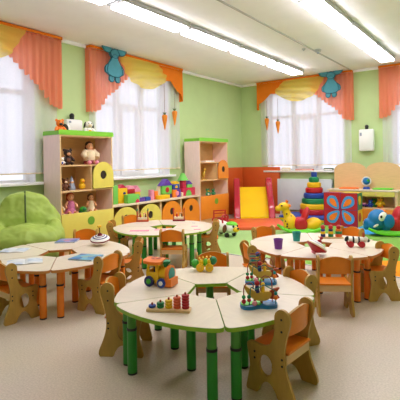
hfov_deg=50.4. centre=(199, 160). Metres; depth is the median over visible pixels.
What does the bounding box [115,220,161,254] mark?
table
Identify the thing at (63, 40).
trim
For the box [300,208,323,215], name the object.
disc
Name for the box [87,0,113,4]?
ceiling lamp
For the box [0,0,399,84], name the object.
ceiling
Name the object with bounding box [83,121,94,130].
plush dog
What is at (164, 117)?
ornament
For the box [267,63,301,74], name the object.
diffuser
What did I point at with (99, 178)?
tall cabinet
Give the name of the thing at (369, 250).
table
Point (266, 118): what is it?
ornament
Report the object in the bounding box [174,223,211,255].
table
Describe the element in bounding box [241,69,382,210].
wall
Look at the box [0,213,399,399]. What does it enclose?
floor
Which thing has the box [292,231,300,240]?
plastic cup
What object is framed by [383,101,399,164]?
sheer curtain
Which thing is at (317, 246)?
spinning top
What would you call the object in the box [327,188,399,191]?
countertop
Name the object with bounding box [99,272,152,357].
chair
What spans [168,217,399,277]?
carpet
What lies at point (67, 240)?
picture book
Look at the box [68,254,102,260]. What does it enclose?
picture book
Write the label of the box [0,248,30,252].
picture book
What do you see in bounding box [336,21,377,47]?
ceiling lamp
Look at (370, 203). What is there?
plush bear
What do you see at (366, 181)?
globe
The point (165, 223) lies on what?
table
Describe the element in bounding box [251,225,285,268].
chair
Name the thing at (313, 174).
cube
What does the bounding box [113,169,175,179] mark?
windowsill
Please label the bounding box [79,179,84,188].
rubber duck
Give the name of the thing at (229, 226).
dog
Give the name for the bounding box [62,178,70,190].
plush bear
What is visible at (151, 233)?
table
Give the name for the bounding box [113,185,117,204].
foam block
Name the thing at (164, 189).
foam block
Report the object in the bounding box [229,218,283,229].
mat
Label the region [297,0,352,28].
ceiling lamp
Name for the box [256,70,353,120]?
valance
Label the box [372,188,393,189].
tray
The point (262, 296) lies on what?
bead maze
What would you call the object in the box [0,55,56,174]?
sheer curtain
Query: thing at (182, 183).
foam block
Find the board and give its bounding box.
[318,236,343,238]
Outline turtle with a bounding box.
[79,206,86,212]
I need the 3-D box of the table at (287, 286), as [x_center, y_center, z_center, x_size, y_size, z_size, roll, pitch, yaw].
[0.460,1.082,3.038,0.486,0.420,0.752,-1,0,-22]
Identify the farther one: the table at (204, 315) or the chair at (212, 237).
the chair at (212, 237)
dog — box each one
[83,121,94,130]
[212,214,238,237]
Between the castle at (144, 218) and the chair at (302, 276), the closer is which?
the chair at (302, 276)
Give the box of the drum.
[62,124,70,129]
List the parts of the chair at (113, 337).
backrest, panel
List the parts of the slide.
rail, rail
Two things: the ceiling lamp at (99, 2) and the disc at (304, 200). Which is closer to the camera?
the ceiling lamp at (99, 2)
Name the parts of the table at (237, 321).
leg, leg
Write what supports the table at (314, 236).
on the floor
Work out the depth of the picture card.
5.42 m
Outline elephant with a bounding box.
[363,206,399,235]
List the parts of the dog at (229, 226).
handle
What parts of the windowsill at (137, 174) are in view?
frame, sill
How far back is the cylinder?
7.63 m
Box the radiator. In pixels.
[277,179,332,213]
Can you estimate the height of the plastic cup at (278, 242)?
0.098 m
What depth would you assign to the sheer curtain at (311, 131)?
9.82 m
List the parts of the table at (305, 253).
leg, leg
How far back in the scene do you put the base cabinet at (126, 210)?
6.97 m
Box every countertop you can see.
[113,195,199,207]
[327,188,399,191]
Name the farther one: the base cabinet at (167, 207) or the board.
the base cabinet at (167, 207)
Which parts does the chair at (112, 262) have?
panel, seat, backrest, panel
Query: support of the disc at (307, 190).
on the disc at (306, 195)
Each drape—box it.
[85,47,128,111]
[314,72,353,120]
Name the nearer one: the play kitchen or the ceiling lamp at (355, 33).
the ceiling lamp at (355, 33)
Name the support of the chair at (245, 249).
on the floor
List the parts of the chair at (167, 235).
panel, seat, backrest, panel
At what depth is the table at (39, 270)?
3.55 m
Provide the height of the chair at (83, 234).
0.498 m
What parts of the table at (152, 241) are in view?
leg, leg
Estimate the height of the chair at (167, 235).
0.498 m
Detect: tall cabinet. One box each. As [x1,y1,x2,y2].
[43,129,113,254]
[184,137,228,222]
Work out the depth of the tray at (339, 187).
9.01 m
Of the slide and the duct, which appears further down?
the slide
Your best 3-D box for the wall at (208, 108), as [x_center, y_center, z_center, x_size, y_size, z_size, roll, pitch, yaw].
[-2.683,-0.255,6.002,0.300,3.200,12.900,-1,0,36]
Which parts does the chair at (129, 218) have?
backrest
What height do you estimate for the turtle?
0.095 m
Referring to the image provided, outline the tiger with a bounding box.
[54,119,66,129]
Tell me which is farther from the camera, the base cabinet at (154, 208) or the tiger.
the base cabinet at (154, 208)
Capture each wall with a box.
[0,43,241,203]
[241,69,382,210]
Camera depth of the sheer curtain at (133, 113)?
7.89 m
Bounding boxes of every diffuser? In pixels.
[230,49,273,64]
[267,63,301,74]
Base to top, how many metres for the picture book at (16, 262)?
0.010 m
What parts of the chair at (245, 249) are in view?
backrest, panel, seat, panel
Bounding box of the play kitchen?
[327,162,399,220]
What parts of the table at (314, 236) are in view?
leg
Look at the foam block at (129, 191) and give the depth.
7.29 m
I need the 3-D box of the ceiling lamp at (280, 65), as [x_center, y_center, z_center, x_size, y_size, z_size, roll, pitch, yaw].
[1.728,-1.879,8.595,0.260,0.100,1.270,-1,0,36]
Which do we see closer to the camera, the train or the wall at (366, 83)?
the train
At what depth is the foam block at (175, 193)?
8.11 m
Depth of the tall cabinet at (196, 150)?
9.12 m
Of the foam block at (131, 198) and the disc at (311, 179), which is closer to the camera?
the foam block at (131, 198)
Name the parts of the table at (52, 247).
leg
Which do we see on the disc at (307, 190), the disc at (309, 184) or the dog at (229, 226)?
the disc at (309, 184)
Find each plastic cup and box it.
[274,238,282,248]
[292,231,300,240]
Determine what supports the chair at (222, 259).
on the floor
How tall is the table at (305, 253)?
0.420 m
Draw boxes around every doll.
[64,192,78,213]
[81,141,99,164]
[86,193,96,210]
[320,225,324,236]
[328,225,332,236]
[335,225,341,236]
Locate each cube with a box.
[311,172,316,176]
[323,191,341,209]
[324,209,340,225]
[340,192,361,210]
[340,209,362,227]
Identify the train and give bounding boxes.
[143,256,177,287]
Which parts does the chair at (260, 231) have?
panel, backrest, panel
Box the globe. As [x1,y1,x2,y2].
[361,177,370,188]
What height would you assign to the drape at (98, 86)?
1.042 m
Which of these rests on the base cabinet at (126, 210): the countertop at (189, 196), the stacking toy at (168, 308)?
the countertop at (189, 196)
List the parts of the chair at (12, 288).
backrest, panel, seat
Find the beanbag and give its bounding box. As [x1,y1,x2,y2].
[0,191,64,257]
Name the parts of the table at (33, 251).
leg, leg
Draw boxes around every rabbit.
[101,45,126,82]
[318,70,342,97]
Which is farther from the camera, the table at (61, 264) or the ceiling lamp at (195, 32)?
the ceiling lamp at (195, 32)
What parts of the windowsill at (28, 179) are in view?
frame, sill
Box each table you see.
[0,245,47,284]
[1,256,55,319]
[26,240,93,287]
[51,253,127,317]
[72,241,130,291]
[113,227,154,254]
[114,275,194,365]
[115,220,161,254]
[116,294,223,399]
[136,228,198,268]
[159,220,206,244]
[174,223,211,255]
[175,255,249,298]
[217,292,313,399]
[227,271,313,339]
[250,240,304,274]
[253,233,311,269]
[281,247,367,302]
[308,233,372,276]
[329,241,383,299]
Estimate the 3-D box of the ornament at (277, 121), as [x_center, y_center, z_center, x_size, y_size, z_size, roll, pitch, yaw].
[1.839,-1.051,10.055,0.110,0.840,0.107,-1,0,36]
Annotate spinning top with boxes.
[90,225,109,244]
[307,236,326,253]
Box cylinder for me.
[148,190,153,199]
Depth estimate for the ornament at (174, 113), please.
8.38 m
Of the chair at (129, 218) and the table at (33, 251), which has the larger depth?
the chair at (129, 218)
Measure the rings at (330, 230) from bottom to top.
0.131 m
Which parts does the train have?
plate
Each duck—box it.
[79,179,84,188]
[375,197,384,207]
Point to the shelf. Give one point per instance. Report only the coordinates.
(363, 207)
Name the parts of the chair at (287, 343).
panel, seat, panel, backrest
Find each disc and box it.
[300,203,323,209]
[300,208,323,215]
[302,198,323,203]
[303,192,323,198]
[305,187,322,192]
[307,182,320,187]
[309,177,318,181]
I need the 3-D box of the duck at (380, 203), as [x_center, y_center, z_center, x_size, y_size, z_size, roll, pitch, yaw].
[3.628,0.827,8.564,0.156,0.233,0.158,-1,0,-20]
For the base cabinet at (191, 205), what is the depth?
8.38 m
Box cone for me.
[178,173,187,180]
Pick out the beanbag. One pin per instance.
(26, 217)
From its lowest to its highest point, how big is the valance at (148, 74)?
1.080 m
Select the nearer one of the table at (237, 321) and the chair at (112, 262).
the table at (237, 321)
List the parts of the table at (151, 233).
leg, leg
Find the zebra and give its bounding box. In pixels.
[345,232,369,247]
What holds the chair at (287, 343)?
on the floor
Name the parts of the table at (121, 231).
leg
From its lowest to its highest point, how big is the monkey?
0.242 m
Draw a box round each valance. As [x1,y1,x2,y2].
[0,21,62,108]
[85,45,182,111]
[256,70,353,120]
[378,63,399,117]
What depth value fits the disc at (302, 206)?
9.01 m
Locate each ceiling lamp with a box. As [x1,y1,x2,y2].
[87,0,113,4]
[107,0,189,31]
[178,24,239,50]
[228,44,275,64]
[266,59,303,74]
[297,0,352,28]
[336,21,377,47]
[363,41,395,62]
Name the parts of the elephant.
seat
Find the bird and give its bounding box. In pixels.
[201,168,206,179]
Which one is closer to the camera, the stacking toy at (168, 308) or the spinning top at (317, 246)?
the stacking toy at (168, 308)
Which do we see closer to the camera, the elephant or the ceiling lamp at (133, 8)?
the ceiling lamp at (133, 8)
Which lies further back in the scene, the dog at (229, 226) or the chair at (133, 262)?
the dog at (229, 226)
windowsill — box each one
[0,174,43,186]
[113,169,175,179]
[263,165,333,171]
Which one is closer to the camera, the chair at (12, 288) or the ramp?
the chair at (12, 288)
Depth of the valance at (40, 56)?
6.08 m
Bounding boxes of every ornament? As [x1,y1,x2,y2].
[162,94,166,129]
[172,96,176,124]
[265,101,268,129]
[276,98,279,132]
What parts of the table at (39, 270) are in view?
leg, leg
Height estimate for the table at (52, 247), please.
0.420 m
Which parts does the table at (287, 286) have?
leg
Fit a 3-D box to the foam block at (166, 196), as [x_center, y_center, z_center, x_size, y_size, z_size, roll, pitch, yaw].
[-0.678,0.664,7.793,0.100,0.075,0.286,-1,0,36]
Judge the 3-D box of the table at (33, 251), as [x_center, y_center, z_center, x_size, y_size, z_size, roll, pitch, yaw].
[-1.791,1.120,4.208,0.522,0.420,0.794,-1,0,5]
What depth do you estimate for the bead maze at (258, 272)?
3.02 m
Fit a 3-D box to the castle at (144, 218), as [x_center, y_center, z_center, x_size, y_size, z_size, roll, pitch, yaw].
[-0.848,0.799,6.282,0.180,0.190,0.124,-1,0,-4]
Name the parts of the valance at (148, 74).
orange panel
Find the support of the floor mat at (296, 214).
on the floor mat
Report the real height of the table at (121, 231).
0.420 m
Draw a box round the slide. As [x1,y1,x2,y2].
[234,177,275,218]
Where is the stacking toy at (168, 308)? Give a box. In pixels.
[146,292,191,312]
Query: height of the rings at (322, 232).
0.131 m
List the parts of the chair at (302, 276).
panel, backrest, panel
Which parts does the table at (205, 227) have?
leg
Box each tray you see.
[339,187,358,188]
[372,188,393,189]
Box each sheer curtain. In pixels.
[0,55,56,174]
[89,69,180,170]
[261,94,351,165]
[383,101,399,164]
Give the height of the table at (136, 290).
0.420 m
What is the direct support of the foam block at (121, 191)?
on the countertop at (189, 196)
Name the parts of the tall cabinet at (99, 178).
crown rail, panel, shelf, shelf, drawer, door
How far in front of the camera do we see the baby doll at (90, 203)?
6.54 m
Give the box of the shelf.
[362,206,394,209]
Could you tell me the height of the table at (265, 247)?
0.420 m
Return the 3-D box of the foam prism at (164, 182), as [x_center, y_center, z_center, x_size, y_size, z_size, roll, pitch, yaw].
[-0.660,0.404,8.018,0.120,0.125,0.316,-1,0,36]
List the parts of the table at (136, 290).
leg, leg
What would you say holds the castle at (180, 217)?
on the table at (165, 223)
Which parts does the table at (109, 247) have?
leg, leg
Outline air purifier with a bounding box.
[359,125,374,150]
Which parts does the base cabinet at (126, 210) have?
panel, door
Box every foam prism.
[133,185,140,191]
[157,179,171,185]
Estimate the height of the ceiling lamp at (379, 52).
0.100 m
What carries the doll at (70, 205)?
on the tall cabinet at (99, 178)
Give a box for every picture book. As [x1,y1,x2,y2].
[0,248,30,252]
[6,258,42,265]
[55,238,79,242]
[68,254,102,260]
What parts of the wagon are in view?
handle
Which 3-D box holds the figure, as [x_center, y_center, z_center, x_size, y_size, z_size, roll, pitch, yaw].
[-1.892,0.327,6.273,0.107,0.210,0.110,-1,0,-39]
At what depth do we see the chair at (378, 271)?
3.85 m
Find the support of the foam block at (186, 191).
on the countertop at (189, 196)
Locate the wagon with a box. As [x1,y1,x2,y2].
[212,209,226,223]
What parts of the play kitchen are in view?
panel, panel, drawer, door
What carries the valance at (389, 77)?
attached to the wall at (366, 83)
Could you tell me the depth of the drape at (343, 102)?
9.24 m
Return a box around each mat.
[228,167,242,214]
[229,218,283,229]
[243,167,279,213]
[279,212,323,219]
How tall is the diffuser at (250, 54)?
0.032 m
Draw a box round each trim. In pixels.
[26,31,241,87]
[242,65,398,86]
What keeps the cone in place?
on the foam block at (182, 183)
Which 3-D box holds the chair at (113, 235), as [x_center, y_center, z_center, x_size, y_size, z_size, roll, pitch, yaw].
[-1.131,1.074,5.859,0.305,0.498,0.292,-1,0,-4]
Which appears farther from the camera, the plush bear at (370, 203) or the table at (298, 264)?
the plush bear at (370, 203)
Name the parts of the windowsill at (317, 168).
frame, sill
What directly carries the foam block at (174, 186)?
on the foam block at (175, 193)
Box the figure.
[68,176,75,189]
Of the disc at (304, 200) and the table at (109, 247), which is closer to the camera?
the table at (109, 247)
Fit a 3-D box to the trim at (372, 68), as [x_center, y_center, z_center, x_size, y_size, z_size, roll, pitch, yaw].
[4.116,-1.944,8.598,7.560,0.050,0.040,-1,0,36]
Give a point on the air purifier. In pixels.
(366, 136)
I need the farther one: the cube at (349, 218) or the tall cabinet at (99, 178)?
the cube at (349, 218)
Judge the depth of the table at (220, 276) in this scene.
3.30 m
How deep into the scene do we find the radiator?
9.92 m
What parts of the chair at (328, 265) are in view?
panel, seat, backrest, panel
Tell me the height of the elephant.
0.480 m
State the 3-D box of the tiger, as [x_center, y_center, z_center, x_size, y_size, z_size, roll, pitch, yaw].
[-1.980,-0.483,6.047,0.157,0.233,0.156,-1,0,4]
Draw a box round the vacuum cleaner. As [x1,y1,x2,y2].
[64,113,81,130]
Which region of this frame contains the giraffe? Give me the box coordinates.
[275,200,325,233]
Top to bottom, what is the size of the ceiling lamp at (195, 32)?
0.100 m
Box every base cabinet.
[114,205,137,238]
[138,202,161,228]
[161,199,181,227]
[181,197,199,220]
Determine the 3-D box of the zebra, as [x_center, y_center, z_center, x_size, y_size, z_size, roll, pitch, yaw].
[1.557,0.780,4.215,0.240,0.148,0.092,-1,0,10]
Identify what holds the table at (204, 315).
on the floor
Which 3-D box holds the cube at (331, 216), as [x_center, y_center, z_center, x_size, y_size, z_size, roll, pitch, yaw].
[2.630,1.089,8.294,0.324,0.324,0.324,-1,0,36]
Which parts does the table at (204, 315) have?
leg, leg, leg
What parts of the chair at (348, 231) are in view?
backrest, panel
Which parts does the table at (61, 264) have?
leg, leg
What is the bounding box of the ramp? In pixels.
[156,186,160,194]
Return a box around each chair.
[0,260,39,326]
[69,229,98,274]
[77,250,122,314]
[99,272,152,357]
[106,219,128,247]
[121,214,139,236]
[125,236,144,283]
[159,229,187,267]
[196,251,230,295]
[201,218,220,252]
[240,240,274,269]
[246,297,318,399]
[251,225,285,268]
[262,266,319,345]
[313,255,354,316]
[341,226,364,262]
[360,241,399,301]
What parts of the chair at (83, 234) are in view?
panel, backrest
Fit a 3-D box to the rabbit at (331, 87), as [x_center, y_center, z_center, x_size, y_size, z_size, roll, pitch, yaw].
[2.857,-1.713,9.284,0.540,0.679,0.067,-1,0,36]
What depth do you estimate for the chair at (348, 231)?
5.01 m
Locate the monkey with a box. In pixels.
[63,148,74,164]
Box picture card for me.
[129,230,149,231]
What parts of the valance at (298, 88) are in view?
orange panel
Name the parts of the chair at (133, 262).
seat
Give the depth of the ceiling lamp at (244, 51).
7.40 m
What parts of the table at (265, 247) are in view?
leg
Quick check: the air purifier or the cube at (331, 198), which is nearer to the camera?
the cube at (331, 198)
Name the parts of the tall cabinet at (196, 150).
crown rail, panel, shelf, drawer, door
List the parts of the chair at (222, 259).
panel, backrest, panel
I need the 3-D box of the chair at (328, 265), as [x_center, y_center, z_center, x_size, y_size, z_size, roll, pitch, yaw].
[1.131,1.036,3.629,0.292,0.498,0.305,-1,0,5]
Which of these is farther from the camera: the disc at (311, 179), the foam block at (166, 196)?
the disc at (311, 179)
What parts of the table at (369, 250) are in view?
leg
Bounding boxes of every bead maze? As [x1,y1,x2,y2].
[240,275,278,309]
[245,251,278,285]
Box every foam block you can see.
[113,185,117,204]
[118,188,126,203]
[124,194,139,203]
[127,189,134,193]
[156,194,169,199]
[160,185,171,194]
[172,184,178,189]
[172,190,178,197]
[179,187,194,195]
[180,180,185,187]
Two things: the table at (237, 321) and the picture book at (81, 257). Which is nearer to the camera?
the table at (237, 321)
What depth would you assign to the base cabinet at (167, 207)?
7.87 m
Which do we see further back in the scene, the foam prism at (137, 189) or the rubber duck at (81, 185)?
the foam prism at (137, 189)
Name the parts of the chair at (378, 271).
panel, seat, backrest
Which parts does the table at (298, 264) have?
leg, leg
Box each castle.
[136,208,148,221]
[173,208,184,220]
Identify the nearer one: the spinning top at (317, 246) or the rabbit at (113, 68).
the spinning top at (317, 246)
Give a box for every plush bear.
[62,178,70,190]
[367,200,373,206]
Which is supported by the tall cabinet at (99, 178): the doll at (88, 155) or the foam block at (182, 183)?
the doll at (88, 155)
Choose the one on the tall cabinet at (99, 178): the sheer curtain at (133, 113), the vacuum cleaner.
the vacuum cleaner
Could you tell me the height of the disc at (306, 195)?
0.114 m
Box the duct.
[217,0,350,69]
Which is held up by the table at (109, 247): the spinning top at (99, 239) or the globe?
the spinning top at (99, 239)
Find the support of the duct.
attached to the ceiling
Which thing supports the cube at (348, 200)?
on the cube at (349, 218)

